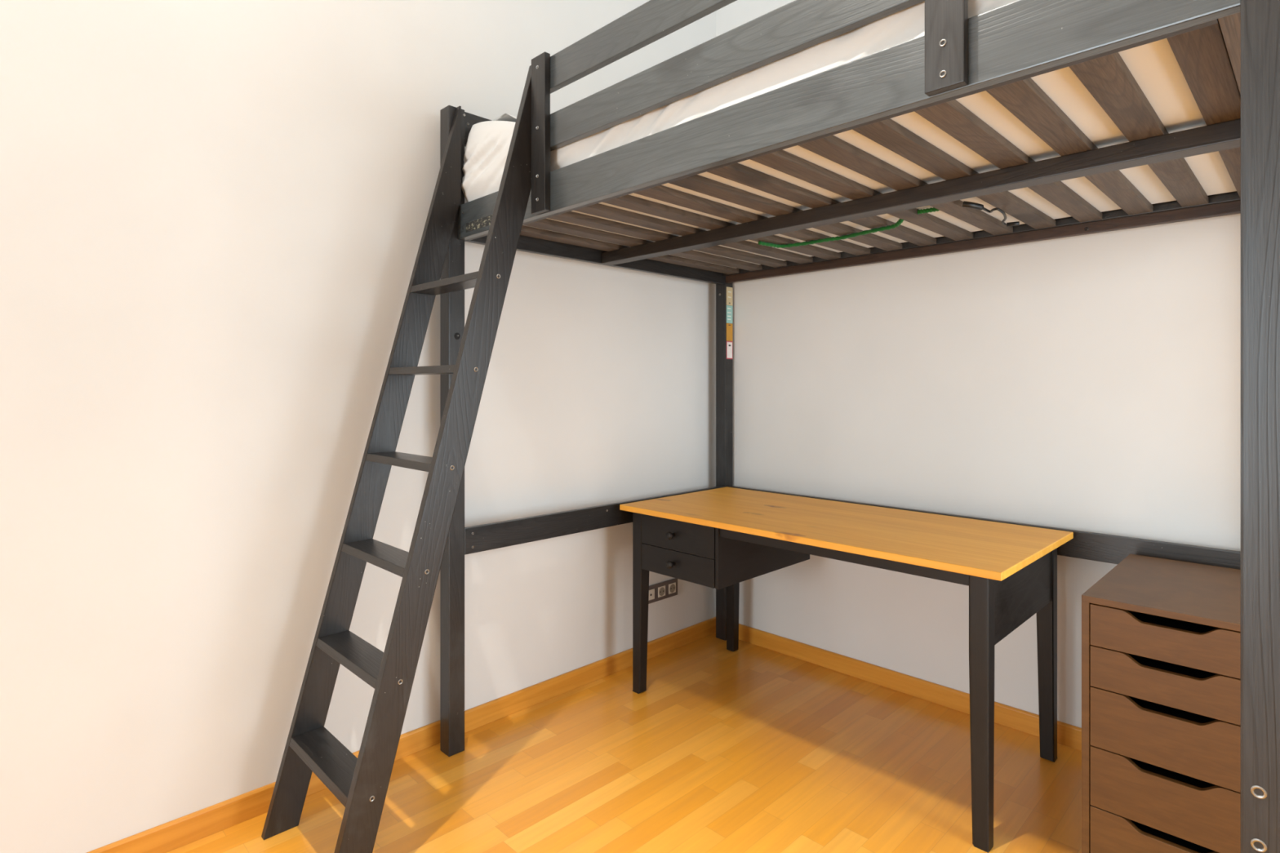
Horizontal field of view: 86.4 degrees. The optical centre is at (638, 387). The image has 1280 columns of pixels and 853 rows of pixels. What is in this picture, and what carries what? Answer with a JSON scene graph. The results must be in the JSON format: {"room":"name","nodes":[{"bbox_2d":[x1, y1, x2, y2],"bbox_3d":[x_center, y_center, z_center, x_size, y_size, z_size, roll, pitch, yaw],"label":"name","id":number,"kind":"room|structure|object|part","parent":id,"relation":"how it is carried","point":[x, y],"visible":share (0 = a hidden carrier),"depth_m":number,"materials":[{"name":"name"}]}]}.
{"room":"bedroom","nodes":[
{"label":"bedroom","id":0,"kind":"room"},
{"bbox_2d":[0,0,715,852],"bbox_3d":[-2.316,-0.441,0.780,7.700,3.300,0.100,0,0,-45],"label":"wall","id":1,"kind":"structure","parent":0,"point":[214,213],"depth_m":1.93,"materials":[{"name":"white paint"}]},
{"bbox_2d":[86,617,715,852],"bbox_3d":[-2.312,1.173,0.705,7.600,0.072,0.012,0,0,-45],"label":"baseboard","id":2,"kind":"structure","parent":1,"relation":"attached to","point":[171,835],"depth_m":2.26,"materials":[{"name":"orange wood"}]},
{"bbox_2d":[648,577,677,604],"bbox_3d":[0.108,0.923,3.099,0.189,0.080,0.012,0,0,-45],"label":"wall socket","id":3,"kind":"object","parent":1,"relation":"attached to","point":[668,588],"visible":0.84,"depth_m":3.10,"materials":[{"name":"grey plastic"}]},
{"bbox_2d":[648,588,654,600],"bbox_3d":[0.055,0.926,3.042,0.047,0.045,0.003,0,0,-45],"label":"socket","id":4,"kind":"object","parent":3,"relation":"attached to","point":[651,591],"depth_m":3.04,"materials":[{"name":"white plastic"}]},
{"bbox_2d":[657,585,665,597],"bbox_3d":[0.105,0.926,3.091,0.047,0.045,0.003,0,0,-45],"label":"socket","id":5,"kind":"object","parent":3,"relation":"attached to","point":[661,588],"depth_m":3.09,"materials":[{"name":"white plastic"}]},
{"bbox_2d":[668,582,675,594],"bbox_3d":[0.156,0.926,3.142,0.047,0.045,0.003,0,0,-45],"label":"socket","id":6,"kind":"object","parent":3,"relation":"attached to","point":[672,585],"depth_m":3.14,"materials":[{"name":"white plastic"}]},
{"bbox_2d":[166,632,1081,852],"bbox_3d":[-0.945,1.239,-0.677,7.800,0.060,4.100,0,0,-45],"label":"floor","id":7,"kind":"structure","parent":0,"point":[752,748],"depth_m":2.09,"materials":[{"name":"orange wood"}]},
{"bbox_2d":[261,65,531,852],"bbox_3d":[-0.648,0.144,1.893,0.605,2.131,0.434,0,0,-45],"label":"ladder","id":8,"kind":"object","parent":7,"relation":"on","point":[361,783],"visible":0.99,"depth_m":1.85,"materials":[{"name":"black wood"}]},
{"bbox_3d":[-0.798,0.144,2.034,0.590,2.131,0.022,0,0,-45],"label":"rail","id":9,"kind":"part","parent":8,"relation":"part of","materials":[{"name":"black wood"}]},
{"bbox_2d":[619,487,1073,852],"bbox_3d":[0.664,0.838,2.459,0.689,0.742,1.408,0,0,-45],"label":"desk","id":10,"kind":"object","parent":7,"relation":"on","point":[718,538],"visible":1,"depth_m":2.21,"materials":[{"name":"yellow wood"}]},
{"bbox_3d":[0.011,0.849,2.712,0.050,0.720,0.050,0,0,-45],"label":"leg","id":11,"kind":"part","parent":10,"relation":"part of","materials":[{"name":"black paint"}]},
{"bbox_3d":[0.120,0.662,2.545,0.030,0.030,0.030,0,0,-45],"label":"knob","id":12,"kind":"part","parent":10,"relation":"part of","materials":[{"name":"black paint"}]},
{"bbox_3d":[0.120,0.554,2.545,0.030,0.030,0.030,0,0,-45],"label":"knob","id":13,"kind":"part","parent":10,"relation":"part of","materials":[{"name":"black paint"}]},
{"bbox_3d":[0.146,0.663,2.553,0.018,0.101,0.362,0,0,-45],"label":"drawer","id":14,"kind":"part","parent":10,"relation":"part of","materials":[{"name":"black paint"}]},
{"bbox_3d":[0.146,0.551,2.553,0.018,0.119,0.362,0,0,-45],"label":"drawer","id":15,"kind":"part","parent":10,"relation":"part of","materials":[{"name":"black paint"}]},
{"bbox_3d":[0.433,0.849,3.130,0.050,0.720,0.050,0,0,-45],"label":"leg","id":16,"kind":"part","parent":10,"relation":"part of","materials":[{"name":"black paint"}]},
{"bbox_3d":[0.909,0.849,1.805,0.050,0.720,0.050,0,0,-45],"label":"leg","id":17,"kind":"part","parent":10,"relation":"part of","materials":[{"name":"black paint"}]},
{"bbox_3d":[1.128,0.589,2.006,0.544,0.200,0.016,0,0,-45],"label":"panel","id":18,"kind":"part","parent":10,"relation":"part of","materials":[{"name":"black paint"}]},
{"bbox_3d":[1.331,0.849,2.223,0.050,0.720,0.050,0,0,-45],"label":"leg","id":19,"kind":"part","parent":10,"relation":"part of","materials":[{"name":"black paint"}]},
{"bbox_2d":[440,0,1279,852],"bbox_3d":[0.601,0.141,2.068,1.515,2.137,2.060,0,0,-45],"label":"bed","id":20,"kind":"object","parent":7,"relation":"on","point":[1227,52],"visible":0.93,"depth_m":1.50,"materials":[{"name":"black wood"}]},
{"bbox_3d":[-0.619,0.143,2.269,0.058,2.133,0.058,0,0,-45],"label":"post","id":21,"kind":"part","parent":20,"relation":"part of","materials":[{"name":"black wood"}]},
{"bbox_3d":[-0.091,-0.865,2.769,1.396,0.108,0.023,0,0,-45],"label":"headboard","id":22,"kind":"part","parent":20,"relation":"part of","materials":[{"name":"black wood"}]},
{"bbox_3d":[-0.275,-0.709,1.912,0.019,0.437,0.065,0,0,-45],"label":"guard post","id":23,"kind":"part","parent":20,"relation":"part of","materials":[{"name":"black wood"}]},
{"bbox_3d":[-0.090,0.514,2.768,1.396,0.088,0.022,0,0,-45],"label":"rail","id":24,"kind":"part","parent":20,"relation":"part of","materials":[{"name":"black wood"}]},
{"bbox_3d":[-0.092,-0.545,2.770,1.396,0.109,0.024,0,0,-45],"label":"rail","id":25,"kind":"part","parent":20,"relation":"part of","materials":[{"name":"black wood"}]},
{"bbox_3d":[0.249,-0.876,1.412,0.022,0.090,1.504,0,0,-45],"label":"guard rail","id":26,"kind":"part","parent":20,"relation":"part of","materials":[{"name":"black wood"}]},
{"bbox_3d":[0.415,0.143,3.292,0.058,2.133,0.058,0,0,-45],"label":"post","id":27,"kind":"part","parent":20,"relation":"part of","materials":[{"name":"black wood"}]},
{"bbox_2d":[727,342,732,358],"bbox_3d":[0.438,-0.179,3.272,0.040,0.076,0.001,0,0,-45],"label":"print","id":28,"kind":"object","parent":20,"relation":"attached to","point":[729,344],"depth_m":3.27},
{"bbox_3d":[0.249,-0.714,1.412,0.022,0.093,1.504,0,0,-45],"label":"guard rail","id":29,"kind":"part","parent":20,"relation":"part of","materials":[{"name":"black wood"}]},
{"bbox_2d":[758,207,939,248],"bbox_3d":[0.709,-0.532,2.299,0.139,0.034,0.645,0,0,-45],"label":"cord","id":30,"kind":"object","parent":20,"relation":"attached to","point":[900,221],"visible":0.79,"depth_m":2.37,"materials":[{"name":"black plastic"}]},
{"bbox_3d":[0.096,-0.544,1.568,0.024,0.111,1.943,0,0,-45],"label":"rail","id":31,"kind":"part","parent":20,"relation":"part of","materials":[{"name":"black wood"}]},
{"bbox_2d":[524,38,1236,268],"bbox_3d":[0.590,-0.657,2.077,1.344,0.212,1.900,0,0,-45],"label":"mattress","id":32,"kind":"object","parent":20,"relation":"on","point":[1154,66],"visible":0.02,"depth_m":1.59,"materials":[{"name":"beige fabric"}]},
{"bbox_2d":[461,0,1017,202],"bbox_3d":[0.571,-0.727,2.070,1.396,0.344,1.936,0,0,-45],"label":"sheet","id":33,"kind":"object","parent":32,"relation":"on","point":[488,142],"visible":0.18,"depth_m":1.52,"materials":[{"name":"white fabric"}]},
{"bbox_3d":[0.506,-0.709,1.122,0.019,0.437,0.064,0,0,-45],"label":"guard post","id":34,"kind":"part","parent":20,"relation":"part of","materials":[{"name":"black wood"}]},
{"bbox_3d":[1.107,-0.552,2.570,0.024,0.107,1.943,0,0,-45],"label":"rail","id":35,"kind":"part","parent":20,"relation":"part of","materials":[{"name":"black wood"}]},
{"bbox_3d":[1.108,0.514,2.570,0.022,0.088,1.943,0,0,-45],"label":"rail","id":36,"kind":"part","parent":20,"relation":"part of","materials":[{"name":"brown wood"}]},
{"bbox_2d":[962,200,1019,226],"bbox_3d":[1.085,-0.516,2.050,0.376,0.034,0.085,0,0,-45],"label":"cable","id":37,"kind":"object","parent":20,"relation":"hanging from","point":[966,204],"visible":1,"depth_m":1.95,"materials":[{"name":"black plastic"}]},
{"bbox_3d":[1.275,-0.545,1.388,1.398,0.108,0.026,0,0,-45],"label":"rail","id":38,"kind":"part","parent":20,"relation":"part of","materials":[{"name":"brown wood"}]},
{"bbox_3d":[0.789,0.143,0.846,0.058,2.133,0.058,0,0,-45],"label":"post","id":39,"kind":"part","parent":20,"relation":"part of","materials":[{"name":"black wood"}]},
{"bbox_2d":[1081,554,1240,852],"bbox_3d":[1.417,0.859,1.755,0.586,0.700,0.346,0,0,-45],"label":"drawer unit","id":40,"kind":"object","parent":7,"relation":"on","point":[1161,637],"visible":0.89,"depth_m":1.58,"materials":[{"name":"brown wood"}]},
{"bbox_3d":[1.301,0.867,1.872,0.586,0.684,0.016,0,0,-45],"label":"panel","id":41,"kind":"part","parent":40,"relation":"part of","materials":[{"name":"brown wood"}]},
{"bbox_3d":[1.215,1.092,1.555,0.016,0.144,0.311,0,0,-45],"label":"drawer","id":42,"kind":"part","parent":40,"relation":"part of","materials":[{"name":"brown wood"}]},
{"bbox_3d":[1.417,0.517,1.755,0.586,0.016,0.346,0,0,-45],"label":"panel","id":43,"kind":"part","parent":40,"relation":"part of","materials":[{"name":"brown wood"}]},
{"bbox_3d":[1.215,0.946,1.555,0.016,0.143,0.311,0,0,-45],"label":"drawer","id":44,"kind":"part","parent":40,"relation":"part of","materials":[{"name":"brown wood"}]},
{"bbox_3d":[1.215,0.801,1.555,0.016,0.142,0.311,0,0,-45],"label":"drawer","id":45,"kind":"part","parent":40,"relation":"part of","materials":[{"name":"brown wood"}]},
{"bbox_3d":[1.215,0.678,1.555,0.016,0.098,0.311,0,0,-45],"label":"drawer","id":46,"kind":"part","parent":40,"relation":"part of","materials":[{"name":"brown wood"}]},
{"bbox_3d":[1.215,0.578,1.555,0.016,0.099,0.311,0,0,-45],"label":"drawer","id":47,"kind":"part","parent":40,"relation":"part of","materials":[{"name":"brown wood"}]},
{"bbox_2d":[715,0,1240,728],"bbox_3d":[1.827,-0.441,1.996,0.100,3.300,4.000,0,0,-45],"label":"wall","id":48,"kind":"structure","parent":0,"point":[1090,383],"depth_m":2.48,"materials":[{"name":"white paint"}]},
{"bbox_2d":[738,623,1081,751],"bbox_3d":[1.756,1.173,1.988,0.012,0.072,3.888,0,0,-45],"label":"baseboard","id":49,"kind":"structure","parent":48,"relation":"attached to","point":[1068,735],"depth_m":2.70,"materials":[{"name":"orange wood"}]}
]}

